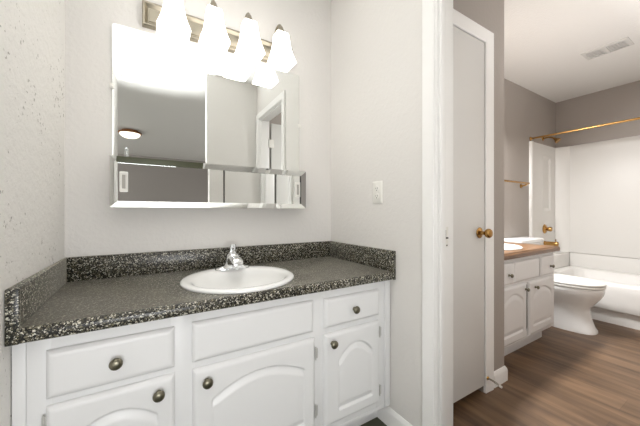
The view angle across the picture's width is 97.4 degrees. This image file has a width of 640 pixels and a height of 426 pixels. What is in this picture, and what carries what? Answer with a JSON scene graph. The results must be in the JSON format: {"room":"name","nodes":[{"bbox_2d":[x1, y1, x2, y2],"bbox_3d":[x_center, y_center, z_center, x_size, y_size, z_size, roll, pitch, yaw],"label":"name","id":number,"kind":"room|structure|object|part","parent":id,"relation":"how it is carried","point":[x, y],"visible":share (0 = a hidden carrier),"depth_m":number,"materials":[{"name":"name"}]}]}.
{"room":"bathroom","nodes":[
{"label":"bathroom","id":0,"kind":"room"},
{"bbox_2d":[0,0,63,425],"bbox_3d":[-0.516,-0.172,0.159,0.120,2.440,2.247,0,0,-31],"label":"wall","id":1,"kind":"structure","parent":0,"point":[31,31],"depth_m":0.80,"materials":[{"name":"white paint"}]},
{"bbox_2d":[64,0,555,257],"bbox_3d":[0.946,-0.172,2.406,4.949,2.440,0.119,0,0,-31],"label":"wall","id":2,"kind":"structure","parent":0,"point":[92,227],"depth_m":1.46,"materials":[{"name":"white paint"}]},
{"bbox_2d":[65,241,329,281],"bbox_3d":[-0.482,0.236,1.481,1.305,0.100,0.019,0,0,-31],"label":"backsplash","id":3,"kind":"structure","parent":2,"relation":"attached to","point":[82,268],"depth_m":1.35,"materials":[{"name":"black stone"}]},
{"bbox_2d":[109,23,300,170],"bbox_3d":[-0.517,-0.517,1.463,0.932,0.621,0.013,0,0,-31],"label":"wall mirror","id":4,"kind":"object","parent":2,"relation":"attached to","point":[172,100],"visible":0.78,"depth_m":1.41,"materials":[{"name":"clear glass"}]},
{"bbox_2d":[110,155,305,208],"bbox_3d":[-0.496,-0.127,1.429,0.913,0.213,0.094,0,0,-31],"label":"upper cabinet","id":5,"kind":"object","parent":2,"relation":"attached to","point":[135,182],"visible":1,"depth_m":1.34,"materials":[{"name":"silver metal"}]},
{"bbox_3d":[-0.828,-0.128,1.186,0.030,0.086,0.006,0,0,-31],"label":"finger pull","id":6,"kind":"part","parent":5,"relation":"part of","materials":[{"name":"white plastic"}]},
{"bbox_3d":[-0.674,-0.127,1.284,0.448,0.201,0.004,0,0,-31],"label":"sliding door","id":7,"kind":"part","parent":5,"relation":"part of","materials":[{"name":"white mirror"}]},
{"bbox_3d":[-0.297,-0.127,1.514,0.420,0.201,0.004,0,0,-31],"label":"sliding door","id":8,"kind":"part","parent":5,"relation":"part of","materials":[{"name":"white mirror"}]},
{"bbox_3d":[-0.127,-0.128,1.612,0.030,0.086,0.006,0,0,-31],"label":"finger pull","id":9,"kind":"part","parent":5,"relation":"part of","materials":[{"name":"white plastic"}]},
{"bbox_2d":[142,0,296,71],"bbox_3d":[-0.446,-0.909,1.402,0.750,0.234,0.192,0,0,-31],"label":"vanity light","id":10,"kind":"object","parent":2,"relation":"attached to","point":[170,21],"visible":1,"depth_m":1.37,"materials":[{"name":"white glass"}]},
{"bbox_3d":[-0.648,-0.874,1.244,0.132,0.163,0.132,0,0,-31],"label":"lamp shade","id":11,"kind":"part","parent":10,"relation":"part of","materials":[{"name":"white glass"}]},
{"bbox_3d":[-0.503,-0.874,1.332,0.132,0.163,0.132,0,0,-31],"label":"lamp shade","id":12,"kind":"part","parent":10,"relation":"part of","materials":[{"name":"white glass"}]},
{"bbox_3d":[-0.357,-0.874,1.420,0.132,0.163,0.132,0,0,-31],"label":"lamp shade","id":13,"kind":"part","parent":10,"relation":"part of","materials":[{"name":"white glass"}]},
{"bbox_3d":[-0.209,-0.874,1.510,0.132,0.163,0.132,0,0,-31],"label":"lamp shade","id":14,"kind":"part","parent":10,"relation":"part of","materials":[{"name":"white glass"}]},
{"bbox_2d":[504,180,529,187],"bbox_3d":[1.991,-0.292,2.923,0.634,0.059,0.077,0,0,-31],"label":"towel bar","id":15,"kind":"object","parent":2,"relation":"attached to","point":[525,183],"visible":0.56,"depth_m":2.95,"materials":[{"name":"gold metal"}]},
{"bbox_2d":[542,137,560,142],"bbox_3d":[2.732,-0.859,3.316,0.064,0.112,0.172,0,0,-31],"label":"fitting","id":16,"kind":"object","parent":2,"relation":"attached to","point":[556,140],"visible":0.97,"depth_m":3.28,"materials":[{"name":"gold metal"}]},
{"bbox_2d":[529,117,639,140],"bbox_3d":[2.809,-0.836,2.571,0.046,0.054,1.527,0,0,-31],"label":"shower curtain rod","id":17,"kind":"object","parent":2,"relation":"attached to","point":[637,118],"visible":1,"depth_m":2.80,"materials":[{"name":"gold metal"}]},
{"bbox_2d":[331,0,421,425],"bbox_3d":[0.525,-0.172,1.181,0.105,2.440,1.577,0,0,-31],"label":"wall","id":18,"kind":"structure","parent":0,"point":[376,45],"depth_m":1.39,"materials":[{"name":"white paint"}]},
{"bbox_2d":[373,181,382,203],"bbox_3d":[0.295,-0.101,1.450,0.008,0.116,0.072,0,0,-31],"label":"wall outlet","id":19,"kind":"object","parent":18,"relation":"attached to","point":[377,185],"visible":1,"depth_m":1.44,"materials":[{"name":"white plastic"}]},
{"bbox_2d":[378,406,411,425],"bbox_3d":[0.369,1.003,1.325,0.013,0.090,0.282,0,0,-31],"label":"baseboard","id":20,"kind":"structure","parent":18,"relation":"attached to","point":[387,415],"depth_m":1.36,"materials":[{"name":"white wood"}]},
{"bbox_2d":[422,0,452,425],"bbox_3d":[0.686,-0.004,0.914,0.141,2.103,0.748,0,0,-31],"label":"door frame","id":21,"kind":"structure","parent":18,"relation":"attached to","point":[437,15],"depth_m":1.17,"materials":[{"name":"white wood"}]},
{"bbox_3d":[0.634,-0.004,0.882,0.018,2.103,0.748,0,0,-31],"label":"casing","id":22,"kind":"part","parent":21,"relation":"part of","materials":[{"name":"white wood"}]},
{"bbox_3d":[0.665,0.028,0.900,0.030,2.040,0.622,0,0,-31],"label":"door stop moulding","id":23,"kind":"part","parent":21,"relation":"part of","materials":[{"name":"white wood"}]},
{"bbox_3d":[0.530,0.105,1.182,0.028,0.085,0.002,0,0,-31],"label":"strike plate","id":24,"kind":"part","parent":21,"relation":"part of","materials":[{"name":"white plastic"}]},
{"bbox_2d":[453,0,503,391],"bbox_3d":[0.787,-0.172,1.602,0.780,2.440,0.115,0,0,-31],"label":"wall","id":25,"kind":"structure","parent":0,"point":[489,14],"depth_m":1.71,"materials":[{"name":"beige paint"}]},
{"bbox_2d":[453,26,492,402],"bbox_3d":[0.736,0.013,1.459,0.534,1.979,0.076,0,0,-31],"label":"door","id":26,"kind":"structure","parent":25,"relation":"in","point":[468,51],"depth_m":1.54,"materials":[{"name":"white paint"}]},
{"bbox_3d":[0.922,0.118,1.567,0.062,0.062,0.068,0,0,-31],"label":"knob","id":27,"kind":"part","parent":26,"relation":"part of","materials":[{"name":"gold metal"}]},
{"bbox_2d":[453,9,493,392],"bbox_3d":[0.762,-0.005,1.509,0.617,2.105,0.018,0,0,-31],"label":"door frame","id":28,"kind":"structure","parent":25,"relation":"attached to","point":[460,21],"depth_m":1.64,"materials":[{"name":"white wood"}]},
{"bbox_2d":[487,376,502,387],"bbox_3d":[0.993,0.967,1.596,0.022,0.030,0.081,0,0,-31],"label":"door stop","id":29,"kind":"object","parent":25,"relation":"attached to","point":[488,378],"visible":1,"depth_m":1.60,"materials":[{"name":"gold metal"}]},
{"bbox_2d":[494,366,507,387],"bbox_3d":[1.073,1.004,1.761,0.155,0.088,0.119,0,0,-31],"label":"baseboard","id":30,"kind":"structure","parent":25,"relation":"attached to","point":[501,374],"depth_m":1.71,"materials":[{"name":"white wood"}]},
{"bbox_2d":[360,319,639,425],"bbox_3d":[1.916,1.078,-0.944,6.900,0.060,7.000,0,0,-31],"label":"floor","id":31,"kind":"structure","parent":0,"point":[562,377],"depth_m":1.69,"materials":[{"name":"brown wood"}]},
{"bbox_2d":[12,280,389,425],"bbox_3d":[-0.339,0.686,1.242,1.301,0.724,0.564,0,0,-31],"label":"vanity cabinet","id":32,"kind":"object","parent":31,"relation":"on","point":[319,358],"visible":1,"depth_m":0.96,"materials":[{"name":"white paint"}]},
{"bbox_3d":[-0.585,0.425,0.807,0.297,0.126,0.018,0,0,-31],"label":"drawer","id":33,"kind":"part","parent":32,"relation":"part of","materials":[{"name":"white paint"}]},
{"bbox_3d":[-0.585,0.706,0.807,0.298,0.395,0.018,0,0,-31],"label":"door","id":34,"kind":"part","parent":32,"relation":"part of","materials":[{"name":"white paint"}]},
{"bbox_3d":[-0.572,0.425,0.788,0.033,0.033,0.029,0,0,-31],"label":"knob","id":35,"kind":"part","parent":32,"relation":"part of","materials":[{"name":"grey metal"}]},
{"bbox_3d":[-0.483,0.550,0.842,0.033,0.033,0.029,0,0,-31],"label":"knob","id":36,"kind":"part","parent":32,"relation":"part of","materials":[{"name":"grey metal"}]},
{"bbox_2d":[4,241,395,346],"bbox_3d":[-0.341,0.255,1.248,1.305,0.138,0.564,0,0,-31],"label":"countertop","id":37,"kind":"structure","parent":32,"relation":"on","point":[72,295],"depth_m":1.08,"materials":[{"name":"black stone"}]},
{"bbox_2d":[215,244,248,270],"bbox_3d":[-0.400,0.212,1.316,0.160,0.119,0.130,0,0,-31],"label":"faucet","id":38,"kind":"object","parent":37,"relation":"on","point":[233,261],"visible":1,"depth_m":1.31,"materials":[{"name":"silver metal"}]},
{"bbox_3d":[-0.420,0.177,1.350,0.036,0.049,0.040,0,0,-31],"label":"lever","id":39,"kind":"part","parent":38,"relation":"part of","materials":[{"name":"silver metal"}]},
{"bbox_3d":[-0.420,0.259,1.350,0.160,0.026,0.052,0,0,-31],"label":"plate","id":40,"kind":"part","parent":38,"relation":"part of","materials":[{"name":"silver metal"}]},
{"bbox_3d":[-0.393,0.235,1.305,0.060,0.058,0.104,0,0,-31],"label":"spout","id":41,"kind":"part","parent":38,"relation":"part of","materials":[{"name":"silver metal"}]},
{"bbox_2d":[180,266,293,293],"bbox_3d":[-0.344,0.319,1.204,0.462,0.096,0.462,0,0,-31],"label":"sink","id":42,"kind":"object","parent":37,"relation":"in","point":[252,278],"visible":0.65,"depth_m":1.27,"materials":[{"name":"white ceramic"}]},
{"bbox_3d":[-0.365,0.556,0.914,0.033,0.033,0.029,0,0,-31],"label":"knob","id":43,"kind":"part","parent":32,"relation":"part of","materials":[{"name":"grey metal"}]},
{"bbox_3d":[-0.221,0.423,1.028,0.452,0.129,0.018,0,0,-31],"label":"false drawer","id":44,"kind":"part","parent":32,"relation":"part of","materials":[{"name":"white paint"}]},
{"bbox_3d":[-0.217,0.708,1.030,0.457,0.390,0.018,0,0,-31],"label":"door","id":45,"kind":"part","parent":32,"relation":"part of","materials":[{"name":"white paint"}]},
{"bbox_3d":[0.059,0.552,1.171,0.033,0.033,0.029,0,0,-31],"label":"knob","id":46,"kind":"part","parent":32,"relation":"part of","materials":[{"name":"grey metal"}]},
{"bbox_3d":[0.149,0.425,1.252,0.305,0.122,0.018,0,0,-31],"label":"drawer","id":47,"kind":"part","parent":32,"relation":"part of","materials":[{"name":"white paint"}]},
{"bbox_3d":[0.148,0.705,1.251,0.306,0.386,0.018,0,0,-31],"label":"door","id":48,"kind":"part","parent":32,"relation":"part of","materials":[{"name":"white paint"}]},
{"bbox_3d":[0.158,0.428,1.231,0.033,0.033,0.029,0,0,-31],"label":"knob","id":49,"kind":"part","parent":32,"relation":"part of","materials":[{"name":"grey metal"}]},
{"bbox_3d":[0.324,0.634,1.371,0.034,0.620,0.020,0,0,-31],"label":"scribe moulding","id":50,"kind":"part","parent":32,"relation":"part of","materials":[{"name":"white paint"}]},
{"bbox_2d":[504,252,554,355],"bbox_3d":[1.412,0.687,2.292,1.000,0.722,0.556,0,0,-31],"label":"bathroom vanity","id":51,"kind":"object","parent":31,"relation":"on","point":[529,280],"visible":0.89,"depth_m":2.10,"materials":[{"name":"white paint"}]},
{"bbox_3d":[1.276,0.428,1.928,0.200,0.150,0.018,0,0,-31],"label":"drawer","id":52,"kind":"part","parent":51,"relation":"part of","materials":[{"name":"white paint"}]},
{"bbox_3d":[1.356,0.723,1.977,0.388,0.400,0.018,0,0,-31],"label":"door","id":53,"kind":"part","parent":51,"relation":"part of","materials":[{"name":"white paint"}]},
{"bbox_3d":[1.532,0.428,2.083,0.385,0.150,0.018,0,0,-31],"label":"false drawer","id":54,"kind":"part","parent":51,"relation":"part of","materials":[{"name":"white paint"}]},
{"bbox_2d":[504,242,559,259],"bbox_3d":[1.420,0.266,2.305,1.027,0.116,0.541,0,0,-31],"label":"countertop","id":55,"kind":"structure","parent":51,"relation":"on","point":[528,249],"depth_m":2.15,"materials":[{"name":"beige laminate"}]},
{"bbox_2d":[504,244,522,250],"bbox_3d":[1.396,0.341,2.289,0.486,0.139,0.406,0,0,-31],"label":"sink","id":56,"kind":"object","parent":55,"relation":"in","point":[507,247],"visible":0.13,"depth_m":2.22,"materials":[{"name":"white ceramic"}]},
{"bbox_3d":[1.742,0.723,2.211,0.434,0.400,0.018,0,0,-31],"label":"door","id":57,"kind":"part","parent":51,"relation":"part of","materials":[{"name":"white paint"}]},
{"bbox_3d":[1.823,0.428,2.260,0.245,0.150,0.018,0,0,-31],"label":"drawer","id":58,"kind":"part","parent":51,"relation":"part of","materials":[{"name":"white paint"}]},
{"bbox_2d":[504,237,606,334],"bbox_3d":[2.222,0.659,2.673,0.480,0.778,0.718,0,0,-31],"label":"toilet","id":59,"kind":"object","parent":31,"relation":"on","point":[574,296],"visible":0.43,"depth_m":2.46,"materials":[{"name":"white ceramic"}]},
{"bbox_3d":[2.086,0.291,2.897,0.480,0.042,0.194,0,0,-31],"label":"tank lid","id":60,"kind":"part","parent":59,"relation":"part of","materials":[{"name":"white ceramic"}]},
{"bbox_3d":[2.272,0.644,2.590,0.368,0.019,0.523,0,0,-31],"label":"seat","id":61,"kind":"part","parent":59,"relation":"part of","materials":[{"name":"white plastic"}]},
{"bbox_3d":[2.272,0.619,2.590,0.370,0.026,0.524,0,0,-31],"label":"lid","id":62,"kind":"part","parent":59,"relation":"part of","materials":[{"name":"white plastic"}]},
{"bbox_2d":[554,251,639,329],"bbox_3d":[3.074,0.771,2.731,0.768,0.553,1.524,0,0,-31],"label":"bathtub","id":63,"kind":"object","parent":31,"relation":"on","point":[620,304],"visible":0.48,"depth_m":2.97,"materials":[{"name":"white ceramic"}]},
{"bbox_2d":[554,266,639,286],"bbox_3d":[3.097,0.817,2.745,0.713,0.312,1.524,0,0,-31],"label":"basin","id":64,"kind":"object","parent":63,"relation":"in","point":[624,277],"depth_m":3.12,"materials":[{"name":"white ceramic"}]},
{"bbox_2d":[504,0,639,102],"bbox_3d":[1.916,-1.422,-0.944,6.900,0.060,7.000,0,0,-31],"label":"ceiling","id":65,"kind":"structure","parent":0,"point":[545,41],"depth_m":2.33,"materials":[{"name":"white paint"}]},
{"bbox_2d":[581,37,633,59],"bbox_3d":[2.448,-1.385,2.400,0.185,0.012,0.290,0,0,-31],"label":"ceiling vent","id":66,"kind":"object","parent":65,"relation":"in","point":[625,42],"visible":1,"depth_m":2.38,"materials":[{"name":"silver metal"}]},
{"bbox_2d":[556,80,639,265],"bbox_3d":[3.473,-0.172,2.914,0.100,2.440,1.628,0,0,-31],"label":"wall","id":67,"kind":"structure","parent":0,"point":[622,102],"depth_m":3.23,"materials":[{"name":"beige paint"}]},
{"bbox_2d":[529,135,639,258],"bbox_3d":[3.091,-0.157,2.742,0.728,1.302,1.526,0,0,-31],"label":"tub surround","id":68,"kind":"object","parent":67,"relation":"attached to","point":[589,193],"visible":0.81,"depth_m":3.25,"materials":[{"name":"white plastic"}]},
{"bbox_3d":[2.694,-0.156,3.377,0.708,1.300,0.028,0,0,-31],"label":"panel","id":69,"kind":"part","parent":68,"relation":"part of","materials":[{"name":"white plastic"}]},
{"bbox_2d":[542,224,552,233],"bbox_3d":[2.716,0.203,3.343,0.112,0.112,0.075,0,0,-31],"label":"shower valve","id":70,"kind":"object","parent":68,"relation":"attached to","point":[545,228],"visible":1,"depth_m":3.34,"materials":[{"name":"gold metal"}]},
{"bbox_2d":[543,239,558,245],"bbox_3d":[2.731,0.365,3.318,0.054,0.090,0.134,0,0,-31],"label":"tub spout","id":71,"kind":"object","parent":68,"relation":"attached to","point":[555,243],"visible":0.88,"depth_m":3.30,"materials":[{"name":"gold metal"}]},
{"bbox_3d":[3.398,-0.158,2.917,0.020,1.300,1.506,0,0,-31],"label":"panel","id":72,"kind":"part","parent":68,"relation":"part of","materials":[{"name":"white plastic"}]}
]}

